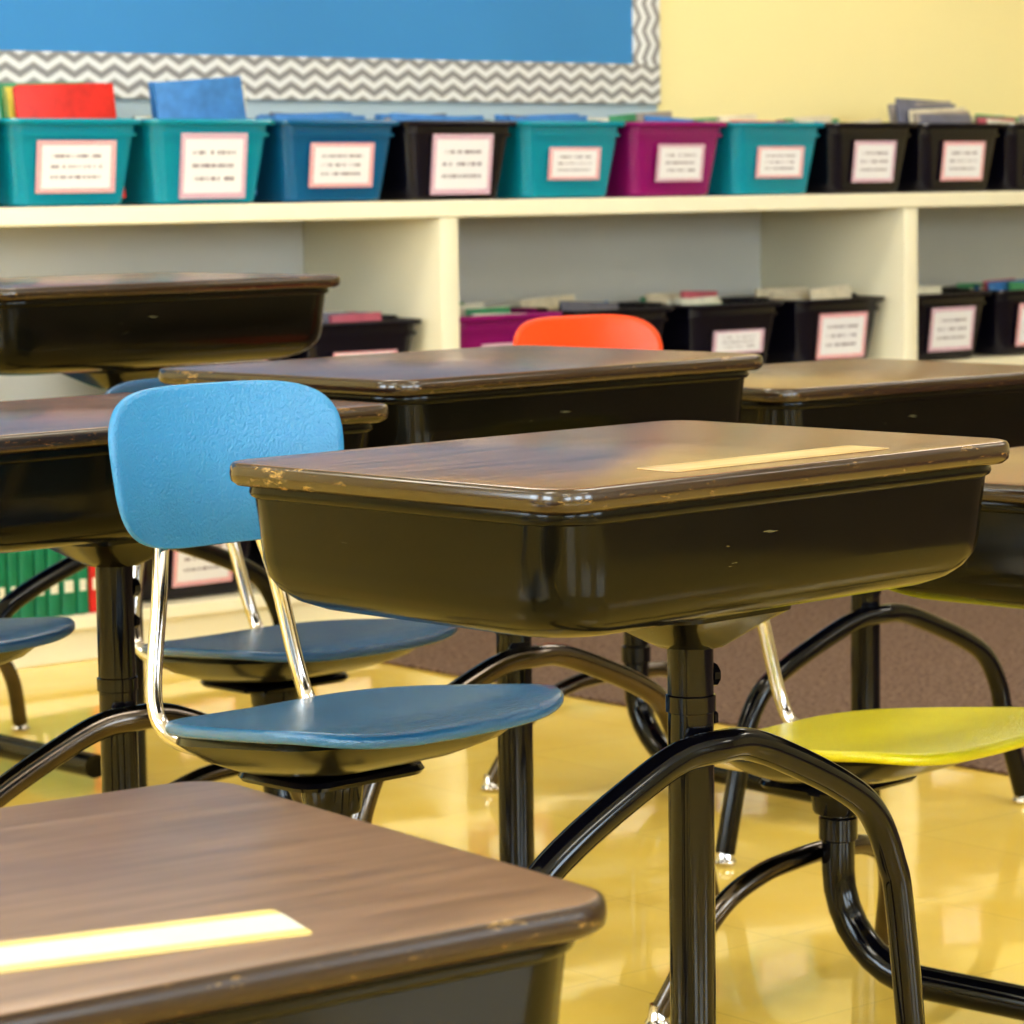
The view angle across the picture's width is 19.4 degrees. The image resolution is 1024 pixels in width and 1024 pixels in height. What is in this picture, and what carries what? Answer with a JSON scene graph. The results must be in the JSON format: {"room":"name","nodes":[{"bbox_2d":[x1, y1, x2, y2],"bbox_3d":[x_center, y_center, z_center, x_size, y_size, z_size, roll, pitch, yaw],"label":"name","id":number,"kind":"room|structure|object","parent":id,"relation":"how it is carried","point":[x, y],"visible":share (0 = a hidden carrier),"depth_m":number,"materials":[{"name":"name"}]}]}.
{"room":"classroom","nodes":[
{"label":"classroom","id":0,"kind":"room"},
{"bbox_2d":[0,659,1023,1023],"bbox_3d":[1.542,0.660,3.321,11.700,0.100,9.180,-6,8,-40],"label":"floor","id":1,"kind":"structure","parent":0,"point":[782,958],"depth_m":4.48,"materials":[{"name":"tile"}]},
{"bbox_2d":[0,617,74,664],"bbox_3d":[-0.698,0.222,3.605,0.464,0.775,0.613,-7,8,-44],"label":"chair","id":2,"kind":"object","parent":1,"relation":"on","point":[18,636],"visible":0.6,"depth_m":3.62,"materials":[{"name":"blue plastic"}]},
{"bbox_2d":[0,661,100,777],"bbox_3d":[-0.941,0.029,5.187,0.536,0.832,0.707,-7,8,-44],"label":"school desk","id":3,"kind":"object","parent":1,"relation":"on","point":[87,764],"visible":0.6,"depth_m":5.12,"materials":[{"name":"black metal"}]},
{"bbox_2d":[0,272,340,787],"bbox_3d":[-0.687,0.044,4.925,0.735,0.850,0.506,-7,8,-44],"label":"school desk","id":4,"kind":"object","parent":1,"relation":"on","point":[100,331],"visible":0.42,"depth_m":4.72,"materials":[{"name":"brown wood"}]},
{"bbox_2d":[0,392,388,807],"bbox_3d":[-0.490,0.258,3.393,0.636,0.744,0.438,-7,8,-44],"label":"school desk","id":5,"kind":"object","parent":1,"relation":"on","point":[57,492],"visible":0.42,"depth_m":3.23,"materials":[{"name":"brown wood"}]},
{"bbox_2d":[104,378,457,800],"bbox_3d":[-0.258,0.185,4.149,0.514,0.722,0.676,-7,8,-44],"label":"chair","id":6,"kind":"object","parent":1,"relation":"on","point":[253,661],"visible":0.41,"depth_m":4.15,"materials":[{"name":"blue plastic"}]},
{"bbox_2d":[250,689,298,706],"bbox_3d":[-0.335,0.257,4.237,0.096,0.038,0.096,-7,8,-44],"label":"chair post","id":7,"kind":"object","parent":6,"relation":"attached to","point":[256,699],"depth_m":4.21,"materials":[{"name":"black metal"}]},
{"bbox_2d":[0,781,606,1023],"bbox_3d":[-0.315,0.512,1.677,0.657,0.596,0.453,-5,7,-36],"label":"school desk","id":8,"kind":"object","parent":1,"relation":"on","point":[193,902],"visible":1,"depth_m":1.62,"materials":[{"name":"brown wood"}]},
{"bbox_2d":[108,380,563,817],"bbox_3d":[-0.109,0.281,2.893,0.450,0.791,0.593,-7,8,-44],"label":"chair","id":9,"kind":"object","parent":1,"relation":"on","point":[173,448],"visible":0.75,"depth_m":2.98,"materials":[{"name":"blue plastic"}]},
{"bbox_2d":[301,785,363,815],"bbox_3d":[-0.178,0.277,2.964,0.085,0.038,0.085,-7,8,-44],"label":"chair post","id":10,"kind":"object","parent":9,"relation":"attached to","point":[348,801],"depth_m":2.94,"materials":[{"name":"black metal"}]},
{"bbox_2d":[158,345,762,896],"bbox_3d":[-0.055,0.183,3.938,0.702,0.764,0.484,-7,8,-44],"label":"school desk","id":11,"kind":"object","parent":1,"relation":"on","point":[477,392],"visible":0.41,"depth_m":3.80,"materials":[{"name":"brown wood"}]},
{"bbox_2d":[0,191,1023,668],"bbox_3d":[0.264,-0.320,7.674,4.865,0.965,0.558,-6,8,-40],"label":"bookcase","id":12,"kind":"object","parent":1,"relation":"on","point":[403,259],"visible":0.41,"depth_m":7.54,"materials":[{"name":"beige laminate"}]},
{"bbox_2d":[0,548,95,617],"bbox_3d":[-1.062,0.120,6.379,0.450,0.204,0.171,-6,8,-40],"label":"books","id":13,"kind":"object","parent":12,"relation":"on","point":[76,594],"visible":0.39,"depth_m":6.34,"materials":[{"name":"paper"}]},
{"bbox_2d":[0,553,6,595],"bbox_3d":[-1.121,0.128,6.330,0.026,0.200,0.170,-6,8,-40],"label":"book","id":14,"kind":"object","parent":13,"relation":"on","point":[3,556],"depth_m":6.27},
{"bbox_2d":[5,552,18,617],"bbox_3d":[-1.100,0.124,6.348,0.025,0.204,0.170,-6,8,-40],"label":"book","id":15,"kind":"object","parent":13,"relation":"on","point":[11,559],"depth_m":6.28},
{"bbox_2d":[17,550,34,617],"bbox_3d":[-1.075,0.123,6.369,0.036,0.200,0.170,-6,8,-40],"label":"book","id":16,"kind":"object","parent":13,"relation":"on","point":[25,559],"depth_m":6.30,"materials":[{"name":"paper"}]},
{"bbox_2d":[32,549,46,616],"bbox_3d":[-1.049,0.118,6.391,0.028,0.203,0.170,-6,8,-40],"label":"book","id":17,"kind":"object","parent":13,"relation":"on","point":[39,557],"depth_m":6.33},
{"bbox_2d":[45,548,60,616],"bbox_3d":[-1.024,0.116,6.411,0.032,0.203,0.170,-6,8,-40],"label":"book","id":18,"kind":"object","parent":13,"relation":"on","point":[53,594],"depth_m":6.35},
{"bbox_2d":[59,554,75,615],"bbox_3d":[-0.997,0.115,6.434,0.036,0.200,0.170,-6,8,-40],"label":"book","id":19,"kind":"object","parent":13,"relation":"on","point":[67,587],"depth_m":6.37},
{"bbox_2d":[75,567,88,613],"bbox_3d":[-0.970,0.112,6.457,0.030,0.201,0.170,-6,8,-40],"label":"book","id":20,"kind":"object","parent":13,"relation":"on","point":[81,577],"depth_m":6.40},
{"bbox_2d":[88,566,95,612],"bbox_3d":[-0.946,0.111,6.477,0.030,0.197,0.170,-6,8,-40],"label":"book","id":21,"kind":"object","parent":13,"relation":"on","point":[91,570],"depth_m":6.41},
{"bbox_2d":[0,82,142,207],"bbox_3d":[-1.020,-0.787,6.415,0.358,0.268,0.370,-6,8,-38],"label":"storage bin","id":22,"kind":"object","parent":12,"relation":"on","point":[63,144],"visible":1,"depth_m":6.29,"materials":[{"name":"teal plastic"}]},
{"bbox_2d":[3,87,11,117],"bbox_3d":[-0.973,-0.786,6.407,0.230,0.245,0.010,-8,2,-40],"label":"book","id":23,"kind":"object","parent":22,"relation":"on","point":[7,91],"depth_m":6.33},
{"bbox_2d":[5,91,15,117],"bbox_3d":[-0.957,-0.781,6.384,0.230,0.240,0.010,-9,2,-36],"label":"book","id":24,"kind":"object","parent":22,"relation":"on","point":[9,101],"depth_m":6.31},
{"bbox_2d":[3,84,21,117],"bbox_3d":[-0.969,-0.788,6.400,0.235,0.250,0.004,-5,-1,-39],"label":"book","id":25,"kind":"object","parent":22,"relation":"on","point":[4,85],"depth_m":6.33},
{"bbox_2d":[0,82,84,117],"bbox_3d":[-0.992,-0.792,6.420,0.220,0.255,0.004,-8,1,-40],"label":"book","id":26,"kind":"object","parent":22,"relation":"on","point":[2,107],"depth_m":6.35,"materials":[{"name":"paper"}]},
{"bbox_2d":[15,83,100,86],"bbox_3d":[-0.943,-0.785,6.375,0.220,0.250,0.008,-8,1,-41],"label":"book","id":27,"kind":"object","parent":22,"relation":"on","point":[23,85],"depth_m":6.33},
{"bbox_2d":[116,76,274,205],"bbox_3d":[-0.757,-0.820,6.635,0.358,0.280,0.370,-6,8,-39],"label":"storage bin","id":28,"kind":"object","parent":12,"relation":"on","point":[198,144],"visible":0.83,"depth_m":6.51,"materials":[{"name":"teal plastic"}]},
{"bbox_2d":[134,115,151,118],"bbox_3d":[-0.722,-0.782,6.593,0.220,0.190,0.008,-12,5,-39],"label":"book","id":29,"kind":"object","parent":28,"relation":"on","point":[148,116],"depth_m":6.53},
{"bbox_2d":[148,82,156,118],"bbox_3d":[-0.694,-0.817,6.606,0.220,0.258,0.007,-6,-2,-41],"label":"book","id":30,"kind":"object","parent":28,"relation":"on","point":[153,116],"depth_m":6.53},
{"bbox_2d":[116,119,274,205],"bbox_3d":[-0.756,-0.772,6.640,0.346,0.183,0.370,-6,8,-39],"label":"tub","id":31,"kind":"object","parent":28,"relation":"in","point":[172,161],"depth_m":6.49,"materials":[{"name":"teal plastic"}]},
{"bbox_2d":[160,81,246,117],"bbox_3d":[-0.673,-0.816,6.594,0.220,0.255,0.004,-4,1,-38],"label":"book","id":32,"kind":"object","parent":28,"relation":"on","point":[178,99],"depth_m":6.57,"materials":[{"name":"paper"}]},
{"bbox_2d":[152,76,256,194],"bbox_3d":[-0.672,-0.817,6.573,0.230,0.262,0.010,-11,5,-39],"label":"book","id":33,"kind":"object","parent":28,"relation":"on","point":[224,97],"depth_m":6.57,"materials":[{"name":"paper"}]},
{"bbox_2d":[142,541,250,601],"bbox_3d":[-0.790,0.074,6.743,0.358,0.210,0.370,-6,8,-40],"label":"storage bin","id":34,"kind":"object","parent":12,"relation":"on","point":[189,576],"visible":0.18,"depth_m":6.61,"materials":[{"name":"black plastic"}]},
{"bbox_2d":[188,358,281,365],"bbox_3d":[-0.723,-0.345,6.773,0.358,0.214,0.370,-6,8,-39],"label":"storage bin","id":35,"kind":"object","parent":12,"relation":"on","point":[278,358],"visible":0.02,"depth_m":6.69,"materials":[{"name":"black plastic"}]},
{"bbox_2d":[248,540,265,570],"bbox_3d":[-0.499,0.042,6.986,0.358,0.213,0.370,-6,8,-40],"label":"storage bin","id":36,"kind":"object","parent":12,"relation":"on","point":[254,555],"visible":0.02,"depth_m":6.87,"materials":[{"name":"black plastic"}]},
{"bbox_2d":[250,112,400,202],"bbox_3d":[-0.488,-0.811,6.862,0.358,0.206,0.370,-6,8,-39],"label":"storage bin","id":37,"kind":"object","parent":12,"relation":"on","point":[334,156],"visible":0.84,"depth_m":6.72,"materials":[{"name":"blue plastic"}]},
{"bbox_2d":[269,112,289,114],"bbox_3d":[-0.466,-0.812,6.846,0.200,0.188,0.010,-2,-1,-39],"label":"book","id":38,"kind":"object","parent":37,"relation":"on","point":[271,113],"depth_m":6.79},
{"bbox_2d":[255,112,343,119],"bbox_3d":[-0.469,-0.811,6.826,0.250,0.190,0.007,-9,3,-40],"label":"book","id":39,"kind":"object","parent":37,"relation":"on","point":[271,115],"depth_m":6.77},
{"bbox_2d":[274,113,351,114],"bbox_3d":[-0.442,-0.809,6.806,0.220,0.190,0.005,-7,3,-40],"label":"book","id":40,"kind":"object","parent":37,"relation":"on","point":[299,113],"depth_m":6.81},
{"bbox_2d":[274,115,365,119],"bbox_3d":[-0.425,-0.804,6.779,0.250,0.185,0.005,-6,1,-39],"label":"book","id":41,"kind":"object","parent":37,"relation":"on","point":[276,117],"depth_m":6.77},
{"bbox_2d":[281,311,421,359],"bbox_3d":[-0.443,-0.369,7.008,0.358,0.205,0.370,-6,8,-38],"label":"storage bin","id":42,"kind":"object","parent":12,"relation":"on","point":[343,333],"visible":0.36,"depth_m":6.88,"materials":[{"name":"black plastic"}]},
{"bbox_2d":[322,312,367,322],"bbox_3d":[-0.411,-0.365,6.923,0.200,0.191,0.008,-4,1,-39],"label":"book","id":43,"kind":"object","parent":42,"relation":"on","point":[328,317],"depth_m":6.93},
{"bbox_2d":[329,312,381,322],"bbox_3d":[-0.353,-0.366,6.950,0.142,0.187,0.012,-7,0,-38],"label":"book","id":44,"kind":"object","parent":42,"relation":"on","point":[334,317],"depth_m":6.94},
{"bbox_2d":[374,113,516,200],"bbox_3d":[-0.222,-0.839,7.085,0.358,0.206,0.370,-6,8,-38],"label":"storage bin","id":45,"kind":"object","parent":12,"relation":"on","point":[433,157],"visible":0.81,"depth_m":6.94,"materials":[{"name":"black plastic"}]},
{"bbox_2d":[378,114,389,119],"bbox_3d":[-0.204,-0.840,7.066,0.250,0.190,0.011,-5,-2,-39],"label":"book","id":46,"kind":"object","parent":45,"relation":"on","point":[380,116],"depth_m":6.99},
{"bbox_2d":[389,113,444,119],"bbox_3d":[-0.187,-0.836,7.033,0.220,0.190,0.009,-2,-4,-36],"label":"book","id":47,"kind":"object","parent":45,"relation":"on","point":[392,116],"depth_m":6.99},
{"bbox_2d":[396,115,483,120],"bbox_3d":[-0.155,-0.832,7.012,0.250,0.185,0.010,-8,-1,-37],"label":"book","id":48,"kind":"object","parent":45,"relation":"on","point":[407,117],"depth_m":7.02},
{"bbox_2d":[459,302,562,347],"bbox_3d":[-0.112,-0.406,7.285,0.358,0.210,0.370,-6,8,-39],"label":"storage bin","id":49,"kind":"object","parent":12,"relation":"on","point":[480,326],"visible":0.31,"depth_m":7.13,"materials":[{"name":"plastic"}]},
{"bbox_2d":[459,302,483,315],"bbox_3d":[-0.124,-0.406,7.285,0.180,0.189,0.010,-12,3,-40],"label":"book","id":50,"kind":"object","parent":49,"relation":"on","point":[462,308],"depth_m":7.30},
{"bbox_2d":[468,306,507,308],"bbox_3d":[-0.052,-0.404,7.270,0.120,0.185,0.011,-7,3,-37],"label":"book","id":51,"kind":"object","parent":49,"relation":"on","point":[497,307],"depth_m":7.26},
{"bbox_2d":[465,307,510,315],"bbox_3d":[-0.051,-0.402,7.252,0.137,0.183,0.004,-7,3,-38],"label":"book","id":52,"kind":"object","parent":49,"relation":"on","point":[468,312],"depth_m":7.25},
{"bbox_2d":[472,313,526,315],"bbox_3d":[-0.024,-0.392,7.220,0.167,0.171,0.008,-3,0,-38],"label":"book","id":53,"kind":"object","parent":49,"relation":"on","point":[485,313],"depth_m":7.21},
{"bbox_2d":[491,114,625,199],"bbox_3d":[0.041,-0.865,7.305,0.358,0.205,0.370,-6,8,-39],"label":"storage bin","id":54,"kind":"object","parent":12,"relation":"on","point":[552,156],"visible":0.8,"depth_m":7.16,"materials":[{"name":"teal plastic"}]},
{"bbox_2d":[496,116,507,120],"bbox_3d":[0.068,-0.866,7.269,0.250,0.190,0.009,-8,4,-40],"label":"book","id":55,"kind":"object","parent":54,"relation":"on","point":[499,118],"depth_m":7.19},
{"bbox_2d":[508,114,578,120],"bbox_3d":[0.085,-0.864,7.243,0.220,0.190,0.009,-8,5,-39],"label":"book","id":56,"kind":"object","parent":54,"relation":"on","point":[552,117],"depth_m":7.23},
{"bbox_2d":[508,116,587,120],"bbox_3d":[0.098,-0.858,7.218,0.250,0.185,0.010,-8,2,-41],"label":"book","id":57,"kind":"object","parent":54,"relation":"on","point":[510,118],"depth_m":7.21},
{"bbox_2d":[511,294,674,340],"bbox_3d":[0.170,-0.437,7.519,0.358,0.213,0.370,-6,8,-41],"label":"storage bin","id":58,"kind":"object","parent":12,"relation":"on","point":[654,315],"visible":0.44,"depth_m":7.46,"materials":[{"name":"black plastic"}]},
{"bbox_2d":[520,294,574,309],"bbox_3d":[0.104,-0.441,7.537,0.193,0.199,0.004,-11,2,-43],"label":"book","id":59,"kind":"object","parent":58,"relation":"on","point":[550,303],"depth_m":7.53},
{"bbox_2d":[559,301,618,310],"bbox_3d":[0.199,-0.428,7.451,0.193,0.189,0.008,-1,-5,-41],"label":"book","id":60,"kind":"object","parent":58,"relation":"on","point":[564,305],"depth_m":7.44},
{"bbox_2d":[588,111,727,197],"bbox_3d":[0.303,-0.897,7.523,0.358,0.213,0.370,-6,8,-41],"label":"storage bin","id":61,"kind":"object","parent":12,"relation":"on","point":[656,154],"visible":0.77,"depth_m":7.38,"materials":[{"name":"plastic"}]},
{"bbox_2d":[588,118,608,120],"bbox_3d":[0.261,-0.904,7.606,0.191,0.189,0.010,-5,-2,-42],"label":"book","id":62,"kind":"object","parent":61,"relation":"on","point":[589,119],"depth_m":7.57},
{"bbox_2d":[608,114,635,121],"bbox_3d":[0.301,-0.895,7.488,0.120,0.197,0.005,-12,3,-41],"label":"book","id":63,"kind":"object","parent":61,"relation":"on","point":[627,117],"depth_m":7.48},
{"bbox_2d":[636,111,671,121],"bbox_3d":[0.363,-0.897,7.474,0.127,0.199,0.004,-10,6,-42],"label":"book","id":64,"kind":"object","parent":61,"relation":"on","point":[663,116],"depth_m":7.46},
{"bbox_2d":[644,115,693,121],"bbox_3d":[0.400,-0.891,7.478,0.166,0.188,0.005,-2,-5,-40],"label":"book","id":65,"kind":"object","parent":61,"relation":"on","point":[647,118],"depth_m":7.47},
{"bbox_2d":[609,291,783,363],"bbox_3d":[0.465,-0.467,7.766,0.358,0.212,0.370,-6,8,-41],"label":"storage bin","id":66,"kind":"object","parent":12,"relation":"on","point":[703,321],"visible":0.62,"depth_m":7.63,"materials":[{"name":"black plastic"}]},
{"bbox_2d":[645,293,680,301],"bbox_3d":[0.410,-0.473,7.820,0.158,0.193,0.005,-4,1,-43],"label":"book","id":67,"kind":"object","parent":66,"relation":"on","point":[662,295],"depth_m":7.80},
{"bbox_2d":[649,296,680,304],"bbox_3d":[0.417,-0.463,7.761,0.124,0.185,0.007,-11,3,-38],"label":"book","id":68,"kind":"object","parent":66,"relation":"on","point":[662,300],"depth_m":7.74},
{"bbox_2d":[665,297,719,304],"bbox_3d":[0.478,-0.461,7.749,0.198,0.182,0.007,-7,0,-43],"label":"book","id":69,"kind":"object","parent":66,"relation":"on","point":[668,302],"depth_m":7.69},
{"bbox_2d":[675,298,721,304],"bbox_3d":[0.487,-0.458,7.719,0.169,0.183,0.008,-1,-5,-43],"label":"book","id":70,"kind":"object","parent":66,"relation":"on","point":[678,301],"depth_m":7.69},
{"bbox_2d":[680,291,717,297],"bbox_3d":[0.493,-0.473,7.782,0.128,0.200,0.009,-3,-2,-42],"label":"book","id":71,"kind":"object","parent":66,"relation":"on","point":[684,294],"depth_m":7.77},
{"bbox_2d":[679,296,718,304],"bbox_3d":[0.490,-0.458,7.697,0.139,0.186,0.007,-9,2,-42],"label":"book","id":72,"kind":"object","parent":66,"relation":"on","point":[710,300],"depth_m":7.69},
{"bbox_2d":[693,114,824,195],"bbox_3d":[0.569,-0.922,7.746,0.358,0.210,0.370,-6,8,-41],"label":"storage bin","id":73,"kind":"object","parent":12,"relation":"on","point":[753,157],"visible":0.68,"depth_m":7.60,"materials":[{"name":"teal plastic"}]},
{"bbox_2d":[693,117,716,120],"bbox_3d":[0.530,-0.934,7.836,0.210,0.192,0.012,-10,2,-40],"label":"book","id":74,"kind":"object","parent":73,"relation":"on","point":[715,118],"depth_m":7.82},
{"bbox_2d":[717,114,756,121],"bbox_3d":[0.594,-0.924,7.724,0.134,0.197,0.011,-10,0,-39],"label":"book","id":75,"kind":"object","parent":73,"relation":"on","point":[745,117],"depth_m":7.72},
{"bbox_2d":[730,120,791,121],"bbox_3d":[0.646,-0.913,7.692,0.218,0.178,0.005,-5,1,-38],"label":"book","id":76,"kind":"object","parent":73,"relation":"on","point":[730,120],"depth_m":7.68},
{"bbox_2d":[719,285,884,363],"bbox_3d":[0.756,-0.498,8.009,0.358,0.214,0.370,-6,8,-41],"label":"storage bin","id":77,"kind":"object","parent":12,"relation":"on","point":[827,323],"visible":0.66,"depth_m":7.87,"materials":[{"name":"black plastic"}]},
{"bbox_2d":[770,292,791,299],"bbox_3d":[0.749,-0.492,8.005,0.147,0.183,0.008,-1,-6,-42],"label":"book","id":78,"kind":"object","parent":77,"relation":"on","point":[774,296],"depth_m":7.97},
{"bbox_2d":[755,287,808,297],"bbox_3d":[0.732,-0.506,8.077,0.201,0.194,0.010,-5,2,-41],"label":"book","id":79,"kind":"object","parent":77,"relation":"on","point":[765,292],"depth_m":8.06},
{"bbox_2d":[783,294,808,299],"bbox_3d":[0.784,-0.487,7.951,0.181,0.180,0.004,-4,2,-44],"label":"book","id":80,"kind":"object","parent":77,"relation":"on","point":[788,296],"depth_m":7.92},
{"bbox_2d":[809,285,850,299],"bbox_3d":[0.851,-0.497,7.951,0.150,0.199,0.007,-9,5,-38],"label":"book","id":81,"kind":"object","parent":77,"relation":"on","point":[844,291],"depth_m":7.94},
{"bbox_2d":[776,115,916,193],"bbox_3d":[0.836,-0.950,7.968,0.358,0.211,0.370,-6,8,-41],"label":"storage bin","id":82,"kind":"object","parent":12,"relation":"on","point":[859,157],"visible":0.65,"depth_m":7.82,"materials":[{"name":"black plastic"}]},
{"bbox_2d":[784,119,838,122],"bbox_3d":[0.808,-0.958,8.031,0.217,0.189,0.008,-7,4,-43],"label":"book","id":83,"kind":"object","parent":82,"relation":"on","point":[793,120],"depth_m":8.03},
{"bbox_2d":[792,115,831,122],"bbox_3d":[0.817,-0.961,8.028,0.155,0.197,0.006,-10,2,-43],"label":"book","id":84,"kind":"object","parent":82,"relation":"on","point":[828,119],"depth_m":8.03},
{"bbox_2d":[887,98,1004,192],"bbox_3d":[1.105,-1.000,8.192,0.358,0.255,0.370,-6,8,-39],"label":"storage bin","id":85,"kind":"object","parent":12,"relation":"on","point":[946,151],"visible":0.66,"depth_m":8.06,"materials":[{"name":"black plastic"}]},
{"bbox_2d":[895,98,936,106],"bbox_3d":[1.125,-1.003,8.179,0.220,0.240,0.007,-4,1,-41],"label":"book","id":86,"kind":"object","parent":85,"relation":"on","point":[899,102],"depth_m":8.14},
{"bbox_2d":[887,101,950,122],"bbox_3d":[1.126,-0.998,8.168,0.230,0.235,0.011,-8,-1,-36],"label":"book","id":87,"kind":"object","parent":85,"relation":"on","point":[898,112],"depth_m":8.11,"materials":[{"name":"paper"}]},
{"bbox_2d":[895,104,955,122],"bbox_3d":[1.137,-0.992,8.147,0.220,0.225,0.010,-8,1,-36],"label":"book","id":88,"kind":"object","parent":85,"relation":"on","point":[904,113],"depth_m":8.11,"materials":[{"name":"paper"}]},
{"bbox_2d":[909,107,965,122],"bbox_3d":[1.165,-0.988,8.145,0.230,0.215,0.004,-9,5,-40],"label":"book","id":89,"kind":"object","parent":85,"relation":"on","point":[911,112],"depth_m":8.12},
{"bbox_2d":[913,111,968,122],"bbox_3d":[1.174,-0.982,8.134,0.220,0.205,0.007,-9,4,-40],"label":"book","id":90,"kind":"object","parent":85,"relation":"on","point":[916,115],"depth_m":8.11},
{"bbox_2d":[920,114,971,122],"bbox_3d":[1.184,-0.978,8.130,0.200,0.200,0.006,-6,-1,-38],"label":"book","id":91,"kind":"object","parent":85,"relation":"on","point":[924,118],"depth_m":8.13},
{"bbox_2d":[894,123,1004,192],"bbox_3d":[1.106,-0.965,8.196,0.346,0.183,0.370,-6,8,-39],"label":"tub","id":92,"kind":"object","parent":85,"relation":"in","point":[939,157],"depth_m":8.04,"materials":[{"name":"black plastic"}]},
{"bbox_2d":[918,285,991,360],"bbox_3d":[1.085,-0.531,8.284,0.358,0.214,0.370,-6,8,-41],"label":"storage bin","id":93,"kind":"object","parent":12,"relation":"on","point":[949,319],"visible":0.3,"depth_m":8.16,"materials":[{"name":"black plastic"}]},
{"bbox_2d":[918,285,941,294],"bbox_3d":[1.121,-0.523,8.198,0.164,0.191,0.008,-4,0,-39],"label":"book","id":94,"kind":"object","parent":93,"relation":"on","point":[921,289],"depth_m":8.21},
{"bbox_2d":[941,278,1023,355],"bbox_3d":[1.365,-0.558,8.518,0.358,0.209,0.370,-6,8,-39],"label":"storage bin","id":95,"kind":"object","parent":12,"relation":"on","point":[1001,327],"visible":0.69,"depth_m":8.34,"materials":[{"name":"black plastic"}]},
{"bbox_2d":[957,283,982,287],"bbox_3d":[1.344,-0.562,8.574,0.189,0.182,0.010,-4,1,-38],"label":"book","id":96,"kind":"object","parent":95,"relation":"on","point":[963,285],"depth_m":8.54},
{"bbox_2d":[983,278,1014,289],"bbox_3d":[1.387,-0.560,8.491,0.126,0.195,0.003,-8,4,-36],"label":"book","id":97,"kind":"object","parent":95,"relation":"on","point":[985,285],"depth_m":8.46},
{"bbox_2d":[987,279,1023,289],"bbox_3d":[1.422,-0.558,8.483,0.180,0.194,0.007,-7,-1,-37],"label":"book","id":98,"kind":"object","parent":95,"relation":"on","point":[1002,284],"depth_m":8.46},
{"bbox_2d":[1008,282,1023,289],"bbox_3d":[1.453,-0.555,8.478,0.132,0.187,0.011,-1,-2,-39],"label":"book","id":99,"kind":"object","parent":95,"relation":"on","point":[1011,285],"depth_m":8.45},
{"bbox_2d":[971,114,1023,191],"bbox_3d":[1.369,-1.008,8.414,0.358,0.216,0.370,-6,8,-40],"label":"storage bin","id":100,"kind":"object","parent":12,"relation":"on","point":[1006,173],"visible":0.44,"depth_m":8.23,"materials":[{"name":"black plastic"}]},
{"bbox_2d":[971,114,1003,122],"bbox_3d":[1.332,-1.013,8.432,0.185,0.200,0.004,-10,4,-39],"label":"book","id":101,"kind":"object","parent":100,"relation":"on","point":[972,118],"depth_m":8.40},
{"bbox_2d":[976,117,1014,122],"bbox_3d":[1.360,-1.005,8.385,0.152,0.194,0.005,-4,-1,-37],"label":"book","id":102,"kind":"object","parent":100,"relation":"on","point":[978,119],"depth_m":8.37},
{"bbox_2d":[975,114,1018,122],"bbox_3d":[1.379,-1.015,8.449,0.205,0.199,0.006,-1,0,-39],"label":"book","id":103,"kind":"object","parent":100,"relation":"on","point":[976,115],"depth_m":8.42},
{"bbox_2d":[987,119,1015,122],"bbox_3d":[1.397,-1.000,8.374,0.205,0.184,0.006,-3,-2,-43],"label":"book","id":104,"kind":"object","parent":100,"relation":"on","point":[988,120],"depth_m":8.35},
{"bbox_2d":[997,121,1018,123],"bbox_3d":[1.409,-0.994,8.339,0.168,0.179,0.006,-4,0,-43],"label":"book","id":105,"kind":"object","parent":100,"relation":"on","point":[1003,122],"depth_m":8.31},
{"bbox_2d":[1019,115,1023,123],"bbox_3d":[1.462,-1.003,8.354,0.134,0.193,0.011,-1,0,-39],"label":"book","id":106,"kind":"object","parent":100,"relation":"on","point":[1021,118],"depth_m":8.31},
{"bbox_2d":[229,420,1009,1023],"bbox_3d":[0.106,0.320,2.674,0.617,0.755,0.425,-7,8,-44],"label":"school desk","id":107,"kind":"object","parent":1,"relation":"on","point":[684,538],"visible":0.88,"depth_m":2.51,"materials":[{"name":"brown wood"}]},
{"bbox_2d":[481,314,811,802],"bbox_3d":[0.272,0.074,4.889,0.498,0.769,0.657,-6,8,-39],"label":"chair","id":108,"kind":"object","parent":1,"relation":"on","point":[597,330],"visible":0.19,"depth_m":5.03,"materials":[{"name":"orange plastic"}]},
{"bbox_2d":[382,590,1023,775],"bbox_3d":[4.099,0.378,5.115,5.150,0.008,8.260,-6,8,-40],"label":"carpet","id":109,"kind":"object","parent":1,"relation":"on","point":[919,668],"visible":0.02,"depth_m":6.21,"materials":[{"name":"carpet"}]},
{"bbox_2d":[645,620,1023,1023],"bbox_3d":[0.467,0.266,3.527,0.632,0.671,0.480,5,8,43],"label":"chair","id":110,"kind":"object","parent":1,"relation":"on","point":[889,747],"visible":0.52,"depth_m":3.56,"materials":[{"name":"yellow plastic"}]},
{"bbox_2d":[811,796,855,816],"bbox_3d":[0.392,0.342,3.606,0.090,0.038,0.090,5,8,43],"label":"socket","id":111,"kind":"object","parent":110,"relation":"attached to","point":[824,807],"depth_m":3.58,"materials":[{"name":"black metal"}]},
{"bbox_2d":[715,358,1023,866],"bbox_3d":[0.487,0.134,4.630,0.682,0.700,0.470,-6,8,-39],"label":"school desk","id":112,"kind":"object","parent":1,"relation":"on","point":[984,400],"visible":0.62,"depth_m":4.46,"materials":[{"name":"brown wood"}]},
{"bbox_2d":[889,446,1023,608],"bbox_3d":[0.706,0.282,3.305,0.452,0.680,0.656,5,8,43],"label":"school desk","id":113,"kind":"object","parent":1,"relation":"on","point":[993,574],"visible":0.27,"depth_m":3.07,"materials":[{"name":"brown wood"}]},
{"bbox_2d":[658,0,1023,122],"bbox_3d":[-1.403,-1.156,6.621,11.700,2.900,0.100,-6,8,-40],"label":"wall","id":114,"kind":"structure","parent":0,"point":[772,60],"depth_m":8.51,"materials":[{"name":"beige paint"}]},
{"bbox_2d":[0,0,660,120],"bbox_3d":[-1.545,-1.526,6.384,5.040,1.410,0.024,-6,8,-40],"label":"bulletin board","id":115,"kind":"object","parent":114,"relation":"attached to","point":[487,58],"visible":0.83,"depth_m":7.40,"materials":[{"name":"blue paper"}]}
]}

